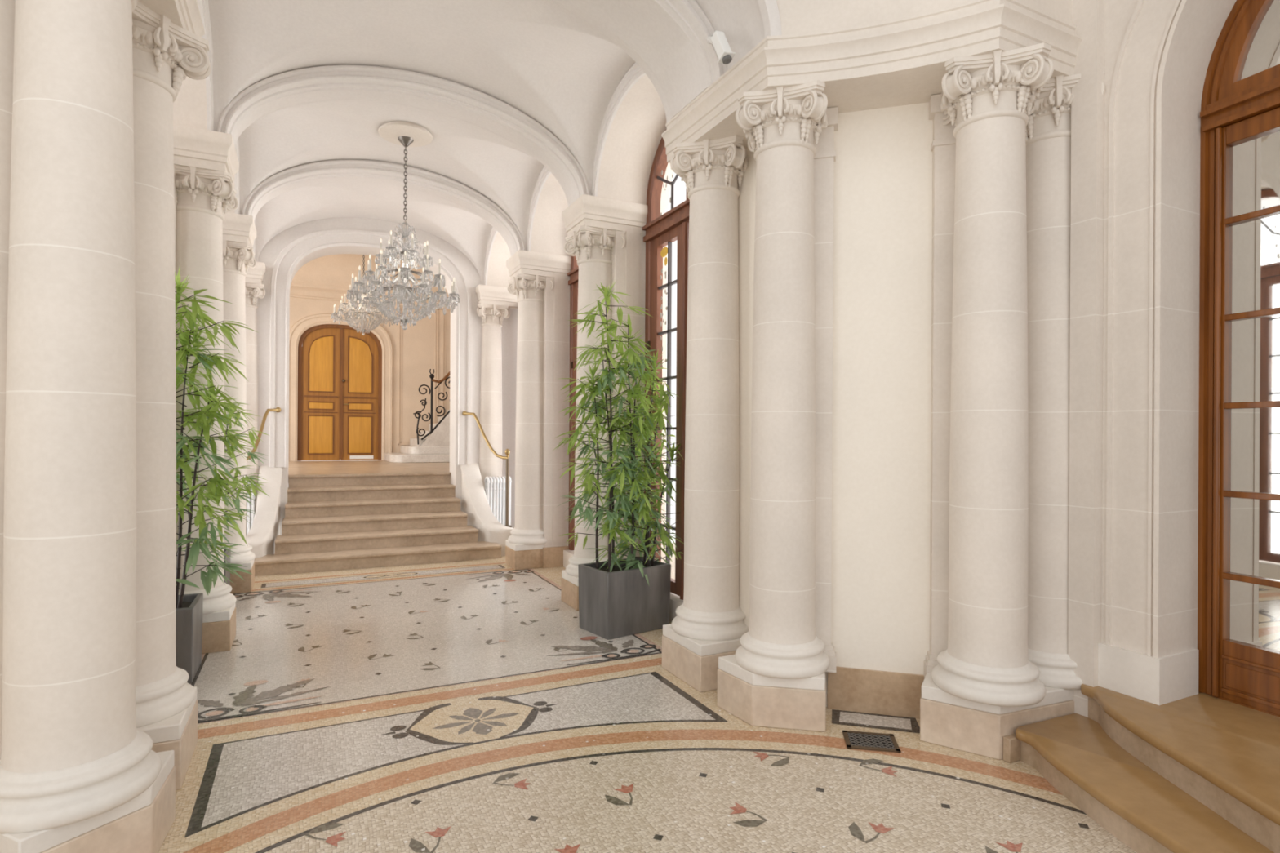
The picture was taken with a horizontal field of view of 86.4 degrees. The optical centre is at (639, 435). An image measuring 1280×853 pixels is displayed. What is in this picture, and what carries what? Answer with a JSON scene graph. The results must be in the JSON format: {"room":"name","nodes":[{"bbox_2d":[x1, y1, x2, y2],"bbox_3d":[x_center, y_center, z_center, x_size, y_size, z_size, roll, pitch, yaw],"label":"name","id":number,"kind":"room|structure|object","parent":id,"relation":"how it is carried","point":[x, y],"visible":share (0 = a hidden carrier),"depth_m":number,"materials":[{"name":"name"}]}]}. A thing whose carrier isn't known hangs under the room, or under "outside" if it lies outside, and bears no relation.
{"room":"historic interior","nodes":[
{"label":"historic interior","id":0,"kind":"room"},
{"bbox_2d":[173,75,235,284],"bbox_3d":[-4.075,-0.825,5.916,0.850,4.800,6.370,0,0,-26],"label":"wall","id":1,"kind":"structure","parent":0,"point":[189,107],"depth_m":4.83,"materials":[{"name":"white paint"}]},
{"bbox_2d":[137,0,204,36],"bbox_3d":[-2.329,-2.046,2.267,1.049,0.265,2.541,0,0,12],"label":"trim","id":2,"kind":"structure","parent":1,"relation":"attached to","point":[185,14],"depth_m":3.17,"materials":[{"name":"paint"}]},
{"bbox_2d":[196,0,213,130],"bbox_3d":[-2.735,-2.579,4.189,0.048,0.795,1.830,0,0,-26],"label":"arch","id":3,"kind":"object","parent":1,"relation":"attached to","point":[203,6],"visible":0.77,"depth_m":4.79,"materials":[{"name":"paint"}]},
{"bbox_2d":[173,124,239,182],"bbox_3d":[-3.460,-2.053,5.005,0.845,0.265,0.560,0,0,-26],"label":"trim","id":4,"kind":"structure","parent":1,"relation":"attached to","point":[197,148],"depth_m":4.89,"materials":[{"name":"stone"}]},
{"bbox_2d":[234,138,239,213],"bbox_3d":[-3.648,-2.584,6.063,0.048,0.795,1.800,0,0,-26],"label":"arch","id":5,"kind":"object","parent":1,"relation":"attached to","point":[237,146],"visible":0.21,"depth_m":6.71,"materials":[{"name":"paint"}]},
{"bbox_2d":[222,212,256,248],"bbox_3d":[-4.366,-2.059,6.866,0.845,0.265,0.560,0,0,-26],"label":"trim","id":6,"kind":"structure","parent":1,"relation":"attached to","point":[238,228],"depth_m":6.77,"materials":[{"name":"stone"}]},
{"bbox_2d":[253,217,255,257],"bbox_3d":[-4.582,-2.590,7.983,0.048,0.795,1.930,0,0,-26],"label":"arch","id":7,"kind":"object","parent":1,"relation":"attached to","point":[255,218],"visible":0.06,"depth_m":8.71,"materials":[{"name":"paint"}]},
{"bbox_2d":[288,460,449,483],"bbox_3d":[-4.437,0.613,12.534,7.400,0.120,5.180,0,0,-26],"label":"floor","id":8,"kind":"structure","parent":0,"point":[318,467],"depth_m":11.59,"materials":[{"name":"stone"}]},
{"bbox_2d":[383,409,449,462],"bbox_3d":[-3.851,-0.618,14.751,3.020,2.350,1.600,0,0,-26],"label":"staircase","id":9,"kind":"structure","parent":8,"relation":"on","point":[435,447],"depth_m":13.86,"materials":[{"name":"white stone"}]},
{"bbox_2d":[413,368,449,444],"bbox_3d":[-3.833,-1.062,14.080,1.623,2.519,0.095,0,0,-26],"label":"balustrade","id":10,"kind":"object","parent":9,"relation":"on","point":[431,375],"visible":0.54,"depth_m":13.86,"materials":[{"name":"black metal"}]},
{"bbox_2d":[289,297,450,453],"bbox_3d":[-5.607,-1.644,14.966,7.400,4.380,0.270,0,0,-26],"label":"wall","id":11,"kind":"structure","parent":0,"point":[424,346],"depth_m":15.12,"materials":[{"name":"paint"}]},
{"bbox_2d":[297,324,382,461],"bbox_3d":[-6.399,-0.903,14.573,1.640,2.890,0.188,0,0,-26],"label":"door","id":12,"kind":"structure","parent":11,"relation":"in","point":[340,367],"depth_m":14.55,"materials":[{"name":"brown wood"}]},
{"bbox_2d":[288,313,392,461],"bbox_3d":[-6.351,-1.013,14.476,2.080,3.110,0.105,0,0,-26],"label":"trim","id":13,"kind":"structure","parent":11,"relation":"attached to","point":[305,323],"depth_m":14.32,"materials":[{"name":"stone"}]},
{"bbox_2d":[289,253,450,310],"bbox_3d":[-5.396,-3.272,14.553,7.400,0.880,0.690,0,0,-26],"label":"ceiling","id":14,"kind":"structure","parent":11,"relation":"attached to","point":[327,277],"depth_m":14.22,"materials":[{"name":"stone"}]},
{"bbox_2d":[256,217,518,535],"bbox_3d":[-3.760,-1.223,9.677,4.600,5.600,0.500,0,0,-26],"label":"wall","id":15,"kind":"structure","parent":0,"point":[273,248],"depth_m":9.94,"materials":[{"name":"paint"}]},
{"bbox_2d":[244,282,265,535],"bbox_3d":[-5.128,-0.181,8.814,0.535,3.501,0.535,0,0,-22],"label":"stone column","id":16,"kind":"structure","parent":15,"relation":"attached to","point":[253,291],"depth_m":8.72,"materials":[{"name":"beige stone"}]},
{"bbox_2d":[246,481,255,533],"bbox_3d":[-4.987,1.076,8.475,0.350,0.989,0.213,0,0,-26],"label":"radiator","id":17,"kind":"object","parent":16,"relation":"attached to","point":[253,497],"visible":0.02,"depth_m":8.46,"materials":[{"name":"white metal"}]},
{"bbox_2d":[244,262,265,284],"bbox_3d":[-5.276,-2.064,8.736,0.845,0.265,0.560,0,0,-26],"label":"trim","id":18,"kind":"structure","parent":15,"relation":"attached to","point":[255,275],"depth_m":8.65,"materials":[{"name":"stone"}]},
{"bbox_2d":[269,229,471,467],"bbox_3d":[-3.644,-1.194,9.439,2.610,3.245,0.070,0,0,-26],"label":"trim","id":19,"kind":"structure","parent":15,"relation":"attached to","point":[285,264],"depth_m":9.12,"materials":[{"name":"paint"}]},
{"bbox_2d":[476,303,510,490],"bbox_3d":[-2.247,-0.164,10.216,0.535,3.501,0.535,0,0,-30],"label":"stone column","id":20,"kind":"structure","parent":15,"relation":"attached to","point":[491,402],"depth_m":10.06,"materials":[{"name":"beige stone"}]},
{"bbox_2d":[484,475,511,525],"bbox_3d":[-2.066,1.093,9.897,0.360,0.989,0.213,0,0,-26],"label":"radiator","id":21,"kind":"object","parent":20,"relation":"attached to","point":[495,491],"visible":0.58,"depth_m":9.84,"materials":[{"name":"white metal"}]},
{"bbox_2d":[475,284,518,308],"bbox_3d":[-2.076,-2.045,10.294,0.845,0.265,0.560,0,0,-26],"label":"trim","id":22,"kind":"structure","parent":15,"relation":"attached to","point":[487,295],"depth_m":10.00,"materials":[{"name":"stone"}]},
{"bbox_2d":[208,0,764,284],"bbox_3d":[-2.093,-2.580,6.269,3.010,0.805,7.080,0,0,-26],"label":"ceiling","id":23,"kind":"structure","parent":0,"point":[540,59],"depth_m":5.60,"materials":[{"name":"paint"}]},
{"bbox_2d":[241,159,524,256],"bbox_3d":[-2.763,-2.598,7.645,2.974,0.834,0.428,0,0,-26],"label":"arch","id":24,"kind":"object","parent":23,"relation":"attached to","point":[362,171],"visible":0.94,"depth_m":7.48,"materials":[{"name":"paint"}]},
{"bbox_2d":[346,120,459,329],"bbox_3d":[-2.312,-2.011,6.695,1.042,1.955,1.022,0,0,-23],"label":"chandelier","id":25,"kind":"object","parent":23,"relation":"hanging from","point":[406,134],"visible":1,"depth_m":6.61,"materials":[{"name":"glass"}]},
{"bbox_2d":[351,277,354,288],"bbox_3d":[-2.740,-1.446,6.503,0.020,0.105,0.020,0,0,42],"label":"candle","id":26,"kind":"object","parent":25,"relation":"on","point":[353,279],"depth_m":6.50,"materials":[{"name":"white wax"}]},
{"bbox_2d":[358,270,360,280],"bbox_3d":[-2.608,-1.482,6.339,0.020,0.105,0.020,0,0,-3],"label":"candle","id":27,"kind":"object","parent":25,"relation":"on","point":[359,271],"depth_m":6.33,"materials":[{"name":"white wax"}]},
{"bbox_2d":[368,258,371,269],"bbox_3d":[-2.577,-1.629,6.508,0.020,0.105,0.020,0,0,42],"label":"candle","id":28,"kind":"object","parent":25,"relation":"on","point":[370,260],"depth_m":6.50,"materials":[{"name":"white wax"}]},
{"bbox_2d":[375,268,377,279],"bbox_3d":[-2.417,-1.474,6.253,0.020,0.105,0.020,0,0,-3],"label":"candle","id":29,"kind":"object","parent":25,"relation":"on","point":[376,270],"depth_m":6.24,"materials":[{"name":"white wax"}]},
{"bbox_2d":[380,253,382,264],"bbox_3d":[-2.415,-1.639,6.367,0.020,0.105,0.020,0,0,42],"label":"candle","id":30,"kind":"object","parent":25,"relation":"on","point":[381,255],"depth_m":6.36,"materials":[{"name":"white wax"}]},
{"bbox_2d":[389,234,391,244],"bbox_3d":[-2.372,-1.855,6.492,0.020,0.105,0.020,0,0,-3],"label":"candle","id":31,"kind":"object","parent":25,"relation":"on","point":[390,236],"depth_m":6.49,"materials":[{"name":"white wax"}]},
{"bbox_2d":[397,272,400,283],"bbox_3d":[-2.207,-1.439,6.247,0.020,0.105,0.020,0,0,42],"label":"candle","id":32,"kind":"object","parent":25,"relation":"on","point":[399,273],"depth_m":6.24,"materials":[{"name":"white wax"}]},
{"bbox_2d":[404,255,406,265],"bbox_3d":[-2.198,-1.631,6.383,0.020,0.105,0.020,0,0,-3],"label":"candle","id":33,"kind":"object","parent":25,"relation":"on","point":[405,256],"depth_m":6.37,"materials":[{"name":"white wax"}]},
{"bbox_2d":[411,237,413,248],"bbox_3d":[-2.179,-1.834,6.527,0.020,0.105,0.020,0,0,-3],"label":"candle","id":34,"kind":"object","parent":25,"relation":"on","point":[412,239],"depth_m":6.52,"materials":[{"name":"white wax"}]},
{"bbox_2d":[422,271,424,282],"bbox_3d":[-2.014,-1.464,6.337,0.020,0.105,0.020,0,0,-3],"label":"candle","id":35,"kind":"object","parent":25,"relation":"on","point":[423,273],"depth_m":6.33,"materials":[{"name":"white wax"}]},
{"bbox_2d":[426,244,428,254],"bbox_3d":[-2.089,-1.816,6.700,0.020,0.105,0.020,0,0,42],"label":"candle","id":36,"kind":"object","parent":25,"relation":"on","point":[427,246],"depth_m":6.69,"materials":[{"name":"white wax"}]},
{"bbox_2d":[426,258,428,268],"bbox_3d":[-2.030,-1.634,6.515,0.020,0.105,0.020,0,0,-3],"label":"candle","id":37,"kind":"object","parent":25,"relation":"on","point":[427,260],"depth_m":6.51,"materials":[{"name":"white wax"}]},
{"bbox_2d":[438,262,440,272],"bbox_3d":[-1.975,-1.644,6.718,0.020,0.105,0.020,0,0,-3],"label":"candle","id":38,"kind":"object","parent":25,"relation":"on","point":[439,264],"depth_m":6.71,"materials":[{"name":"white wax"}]},
{"bbox_2d":[440,279,442,289],"bbox_3d":[-1.900,-1.435,6.513,0.020,0.105,0.020,0,0,42],"label":"candle","id":39,"kind":"object","parent":25,"relation":"on","point":[441,281],"depth_m":6.50,"materials":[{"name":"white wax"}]},
{"bbox_2d":[453,281,455,291],"bbox_3d":[-1.831,-1.457,6.712,0.020,0.105,0.020,0,0,-3],"label":"candle","id":40,"kind":"object","parent":25,"relation":"on","point":[454,283],"depth_m":6.70,"materials":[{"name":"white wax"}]},
{"bbox_2d":[217,64,589,206],"bbox_3d":[-1.857,-2.593,5.784,2.974,0.834,0.428,0,0,-26],"label":"arch","id":41,"kind":"object","parent":23,"relation":"attached to","point":[357,82],"visible":0.97,"depth_m":5.62,"materials":[{"name":"paint"}]},
{"bbox_2d":[550,0,727,122],"bbox_3d":[-0.916,-2.587,3.851,2.974,0.834,0.708,0,0,-26],"label":"arch","id":42,"kind":"object","parent":23,"relation":"attached to","point":[667,39],"visible":0.81,"depth_m":4.32,"materials":[{"name":"paint"}]},
{"bbox_2d":[706,31,735,64],"bbox_3d":[0.446,-2.300,4.047,0.120,0.305,0.330,0,0,-26],"label":"security camera","id":43,"kind":"object","parent":42,"relation":"attached to","point":[718,39],"visible":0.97,"depth_m":3.93,"materials":[{"name":"grey plastic"}]},
{"bbox_2d":[487,74,683,622],"bbox_3d":[-0.610,-0.804,7.603,0.850,4.800,6.370,0,0,-26],"label":"wall","id":44,"kind":"structure","parent":0,"point":[634,136],"depth_m":6.55,"materials":[{"name":"white paint"}]},
{"bbox_2d":[484,226,497,284],"bbox_3d":[-1.906,-2.574,9.286,0.048,0.795,1.930,0,0,-26],"label":"arch","id":45,"kind":"object","parent":44,"relation":"attached to","point":[494,232],"visible":0.36,"depth_m":9.86,"materials":[{"name":"paint"}]},
{"bbox_2d":[506,249,571,279],"bbox_3d":[-1.166,-2.039,8.424,0.845,0.265,0.560,0,0,-26],"label":"trim","id":46,"kind":"structure","parent":44,"relation":"attached to","point":[526,262],"depth_m":8.16,"materials":[{"name":"stone"}]},
{"bbox_2d":[526,166,551,251],"bbox_3d":[-0.972,-2.568,7.366,0.048,0.795,1.800,0,0,-26],"label":"arch","id":47,"kind":"object","parent":44,"relation":"attached to","point":[545,173],"visible":0.48,"depth_m":7.85,"materials":[{"name":"paint"}]},
{"bbox_2d":[542,546,568,568],"bbox_3d":[-0.606,1.476,7.556,0.460,0.240,2.574,0,0,-26],"label":"baseboard","id":48,"kind":"structure","parent":44,"relation":"attached to","point":[553,557],"depth_m":8.22,"materials":[{"name":"beige stone"}]},
{"bbox_2d":[567,255,578,550],"bbox_3d":[-0.480,-0.720,7.611,0.150,4.235,1.590,0,0,-26],"label":"window","id":49,"kind":"structure","parent":44,"relation":"in","point":[574,273],"depth_m":8.23,"materials":[{"name":"brown wood"}]},
{"bbox_2d":[561,194,665,235],"bbox_3d":[-0.260,-2.034,6.563,0.845,0.265,0.560,0,0,-26],"label":"trim","id":50,"kind":"structure","parent":44,"relation":"attached to","point":[594,211],"depth_m":6.30,"materials":[{"name":"stone"}]},
{"bbox_2d":[591,62,645,196],"bbox_3d":[-0.059,-2.563,5.491,0.048,0.795,1.830,0,0,-26],"label":"arch","id":51,"kind":"object","parent":44,"relation":"attached to","point":[635,73],"visible":0.52,"depth_m":5.87,"materials":[{"name":"paint"}]},
{"bbox_2d":[642,128,689,599],"bbox_3d":[0.432,-0.715,5.736,0.150,4.235,1.620,0,0,-26],"label":"window","id":52,"kind":"structure","parent":44,"relation":"in","point":[661,230],"depth_m":6.08,"materials":[{"name":"brown wood"}]},
{"bbox_2d":[661,0,1082,163],"bbox_3d":[1.198,-2.025,3.983,2.541,0.265,1.049,0,0,26],"label":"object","id":53,"kind":"structure","parent":44,"relation":"attached to","point":[900,61],"depth_m":3.61,"materials":[{"name":"stone"}]},
{"bbox_2d":[157,542,1136,852],"bbox_3d":[-0.442,1.595,3.515,7.500,0.004,11.100,0,0,-26],"label":"floor","id":54,"kind":"structure","parent":0,"point":[460,706],"depth_m":3.39,"materials":[{"name":"beige tile"}]},
{"bbox_2d":[0,0,175,852],"bbox_3d":[-2.043,-0.164,2.523,0.556,3.499,0.639,0,0,21],"label":"stone column","id":55,"kind":"structure","parent":54,"relation":"on","point":[77,775],"depth_m":2.33,"materials":[{"name":"beige stone"}]},
{"bbox_2d":[132,0,211,790],"bbox_3d":[-2.393,-0.165,3.195,0.629,3.501,0.629,0,0,-26],"label":"stone column","id":56,"kind":"structure","parent":54,"relation":"on","point":[164,52],"depth_m":3.13,"materials":[{"name":"beige stone"}]},
{"bbox_2d":[175,592,203,684],"bbox_3d":[-3.132,1.339,4.441,0.430,0.485,0.460,0,0,-26],"label":"planter","id":57,"kind":"object","parent":54,"relation":"on","point":[188,618],"visible":0.38,"depth_m":4.33,"materials":[{"name":"grey metal"}]},
{"bbox_2d":[174,265,257,608],"bbox_3d":[-2.950,0.018,4.520,0.749,2.263,1.008,0,0,-26],"label":"bamboo plant","id":58,"kind":"object","parent":57,"relation":"on","point":[215,493],"visible":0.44,"depth_m":4.50,"materials":[{"name":"green plant"}]},
{"bbox_2d":[174,164,238,653],"bbox_3d":[-3.312,-0.170,5.083,0.535,3.501,0.535,0,0,-22],"label":"stone column","id":59,"kind":"structure","parent":54,"relation":"on","point":[202,195],"depth_m":4.96,"materials":[{"name":"beige stone"}]},
{"bbox_2d":[223,547,231,593],"bbox_3d":[-4.042,1.333,6.289,0.420,0.485,0.460,0,0,-26],"label":"planter","id":60,"kind":"object","parent":54,"relation":"on","point":[227,574],"visible":0.11,"depth_m":6.37,"materials":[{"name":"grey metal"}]},
{"bbox_2d":[223,359,269,536],"bbox_3d":[-3.887,0.141,6.294,0.841,2.003,0.808,0,0,-26],"label":"bamboo plant","id":61,"kind":"object","parent":60,"relation":"on","point":[237,502],"visible":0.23,"depth_m":6.41,"materials":[{"name":"green plant"}]},
{"bbox_2d":[222,240,256,593],"bbox_3d":[-4.218,-0.176,6.944,0.535,3.501,0.535,0,0,-30],"label":"stone column","id":62,"kind":"structure","parent":54,"relation":"on","point":[237,257],"depth_m":6.85,"materials":[{"name":"beige stone"}]},
{"bbox_2d":[246,466,282,559],"bbox_3d":[-4.599,0.987,8.266,0.341,1.170,1.369,0,0,-15],"label":"wall","id":63,"kind":"structure","parent":54,"relation":"on","point":[264,531],"depth_m":8.34,"materials":[{"name":"stone"}]},
{"bbox_2d":[246,407,280,460],"bbox_3d":[-4.667,0.437,8.322,0.129,1.600,1.184,0,0,-8],"label":"stair handrail","id":64,"kind":"object","parent":63,"relation":"on","point":[277,409],"visible":0.32,"depth_m":8.50,"materials":[{"name":"gold metal"}]},
{"bbox_2d":[253,471,502,576],"bbox_3d":[-3.452,1.069,9.033,2.790,1.020,1.940,0,0,-26],"label":"staircase","id":65,"kind":"structure","parent":54,"relation":"on","point":[350,521],"depth_m":8.81,"materials":[{"name":"stone"}]},
{"bbox_2d":[460,462,513,555],"bbox_3d":[-2.153,1.002,9.456,0.341,1.170,1.369,0,0,-36],"label":"wall","id":66,"kind":"structure","parent":54,"relation":"on","point":[474,503],"depth_m":9.44,"materials":[{"name":"stone"}]},
{"bbox_2d":[462,411,511,528],"bbox_3d":[-2.150,0.452,9.547,0.129,1.600,1.184,0,0,-44],"label":"stair handrail","id":67,"kind":"object","parent":66,"relation":"on","point":[464,413],"visible":0.98,"depth_m":9.16,"materials":[{"name":"gold metal"}]},
{"bbox_2d":[505,273,553,569],"bbox_3d":[-1.337,-0.159,8.346,0.535,3.501,0.535,0,0,-30],"label":"stone column","id":68,"kind":"structure","parent":54,"relation":"on","point":[524,548],"depth_m":8.18,"materials":[{"name":"beige stone"}]},
{"bbox_2d":[560,225,625,610],"bbox_3d":[-0.431,-0.153,6.485,0.535,3.501,0.535,0,0,-30],"label":"stone column","id":69,"kind":"structure","parent":54,"relation":"on","point":[592,246],"depth_m":6.33,"materials":[{"name":"beige stone"}]},
{"bbox_2d":[577,557,671,639],"bbox_3d":[-0.128,1.337,5.666,0.640,0.525,0.440,0,0,-37],"label":"planter","id":70,"kind":"object","parent":54,"relation":"on","point":[617,603],"visible":0.84,"depth_m":5.48,"materials":[{"name":"grey metal"}]},
{"bbox_2d":[551,280,684,585],"bbox_3d":[-0.149,-0.009,5.697,1.176,2.576,0.907,0,0,-14],"label":"bamboo plant","id":71,"kind":"object","parent":70,"relation":"in","point":[628,470],"visible":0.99,"depth_m":5.60,"materials":[{"name":"green plant"}]},
{"bbox_2d":[662,134,748,692],"bbox_3d":[0.488,-0.148,4.597,0.629,3.501,0.629,0,0,-26],"label":"stone column","id":72,"kind":"structure","parent":54,"relation":"on","point":[708,625],"depth_m":4.44,"materials":[{"name":"beige stone"}]},
{"bbox_2d":[717,80,830,732],"bbox_3d":[0.780,-0.147,3.953,0.639,3.499,0.555,0,0,19],"label":"stone column","id":73,"kind":"structure","parent":54,"relation":"on","point":[775,678],"depth_m":3.77,"materials":[{"name":"beige stone"}]},
{"bbox_2d":[842,730,900,752],"bbox_3d":[1.207,1.602,3.567,0.262,0.009,0.200,0,0,10],"label":"floor grate","id":74,"kind":"object","parent":54,"relation":"on","point":[853,740],"visible":1,"depth_m":3.56,"materials":[{"name":"brown metal"}]},
{"bbox_2d":[920,42,1074,759],"bbox_3d":[1.922,-0.139,3.623,0.854,3.501,0.643,0,0,-26],"label":"stone column","id":75,"kind":"structure","parent":54,"relation":"on","point":[984,686],"depth_m":3.42,"materials":[{"name":"beige stone"}]},
{"bbox_2d":[1025,68,1105,689],"bbox_3d":[2.268,-0.137,3.795,0.535,3.501,0.535,0,0,15],"label":"stone column","id":76,"kind":"structure","parent":54,"relation":"on","point":[1048,128],"depth_m":3.64,"materials":[{"name":"beige stone"}]},
{"bbox_2d":[1003,684,1279,852],"bbox_3d":[2.652,1.453,2.280,1.320,0.325,2.728,0,0,-26],"label":"entrance steps","id":77,"kind":"structure","parent":54,"relation":"on","point":[1199,773],"depth_m":2.85,"materials":[{"name":"stone"}]},
{"bbox_2d":[737,102,933,706],"bbox_3d":[1.826,-0.989,4.372,1.900,5.200,2.070,0,0,-26],"label":"wall pier","id":78,"kind":"object","parent":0,"point":[882,165],"visible":0.17,"depth_m":3.95,"materials":[{"name":"paint"}]},
{"bbox_2d":[813,106,838,672],"bbox_3d":[0.968,-0.264,4.028,0.389,3.260,0.120,0,0,17],"label":"pilaster","id":79,"kind":"object","parent":78,"relation":"attached to","point":[824,157],"visible":0.36,"depth_m":3.97,"materials":[{"name":"beige stone"}]},
{"bbox_2d":[827,666,924,719],"bbox_3d":[1.382,1.486,3.943,0.571,0.245,0.040,0,0,17],"label":"baseboard","id":80,"kind":"structure","parent":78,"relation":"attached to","point":[849,689],"depth_m":3.93,"materials":[{"name":"beige stone"}]},
{"bbox_2d":[924,93,955,677],"bbox_3d":[1.778,-0.259,3.787,0.349,3.260,0.120,0,0,17],"label":"pilaster","id":81,"kind":"object","parent":78,"relation":"attached to","point":[943,147],"visible":0.32,"depth_m":3.79,"materials":[{"name":"beige stone"}]},
{"bbox_2d":[776,0,1071,35],"bbox_3d":[1.565,-2.871,3.521,1.729,1.440,0.346,0,0,1],"label":"wall","id":82,"kind":"structure","parent":0,"point":[797,16],"depth_m":3.62,"materials":[{"name":"paint"}]},
{"bbox_2d":[1067,0,1236,717],"bbox_3d":[3.130,-0.981,2.541,0.756,5.200,2.634,0,0,-23],"label":"wall","id":83,"kind":"structure","parent":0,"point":[1135,224],"depth_m":3.39,"materials":[{"name":"white paint"}]},
{"bbox_2d":[1097,642,1198,705],"bbox_3d":[2.976,1.345,2.421,0.367,0.545,2.560,0,0,-22],"label":"baseboard","id":84,"kind":"structure","parent":83,"relation":"attached to","point":[1166,679],"depth_m":3.35,"materials":[{"name":"stone"}]},
{"bbox_2d":[1197,0,1279,717],"bbox_3d":[3.179,-0.611,2.517,0.175,3.840,1.978,0,0,-21],"label":"door","id":85,"kind":"structure","parent":83,"relation":"attached to","point":[1238,544],"depth_m":3.28,"materials":[{"name":"brown wood"}]},
{"bbox_2d":[1226,128,1279,652],"bbox_3d":[3.015,-0.204,2.988,0.001,2.445,0.764,0,0,-21],"label":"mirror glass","id":86,"kind":"object","parent":85,"relation":"attached to","point":[1253,526],"depth_m":3.24,"materials":[{"name":"clear glass"}]},
{"label":"ceiling","id":87,"kind":"structure","parent":0,"visible":0},
{"bbox_2d":[330,254,392,335],"bbox_3d":[-4.891,-2.737,12.054,1.042,1.955,1.022,0,0,-35],"label":"chandelier","id":88,"kind":"object","parent":87,"relation":"hanging from","point":[363,315],"visible":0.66,"depth_m":11.95,"materials":[{"name":"clear glass"}]},
{"label":"wall","id":89,"kind":"structure","parent":0,"visible":0},
{"bbox_2d":[757,0,782,37],"bbox_3d":[-0.555,-2.582,3.109,2.910,0.825,0.090,0,0,-26],"label":"arch","id":90,"kind":"object","parent":89,"relation":"attached to","point":[769,9],"visible":0.93,"depth_m":3.69,"materials":[{"name":"paint"}]},
{"bbox_3d":[-3.011,-1.018,1.962,1.900,5.200,2.170,0,0,-26],"label":"wall pier","id":91,"kind":"object","parent":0,"visible":0},
{"bbox_2d":[0,0,15,759],"bbox_3d":[-2.239,-0.283,2.466,0.120,3.260,0.389,0,0,22],"label":"wall","id":92,"kind":"structure","parent":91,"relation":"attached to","point":[6,6],"depth_m":2.39,"materials":[{"name":"beige stone"}]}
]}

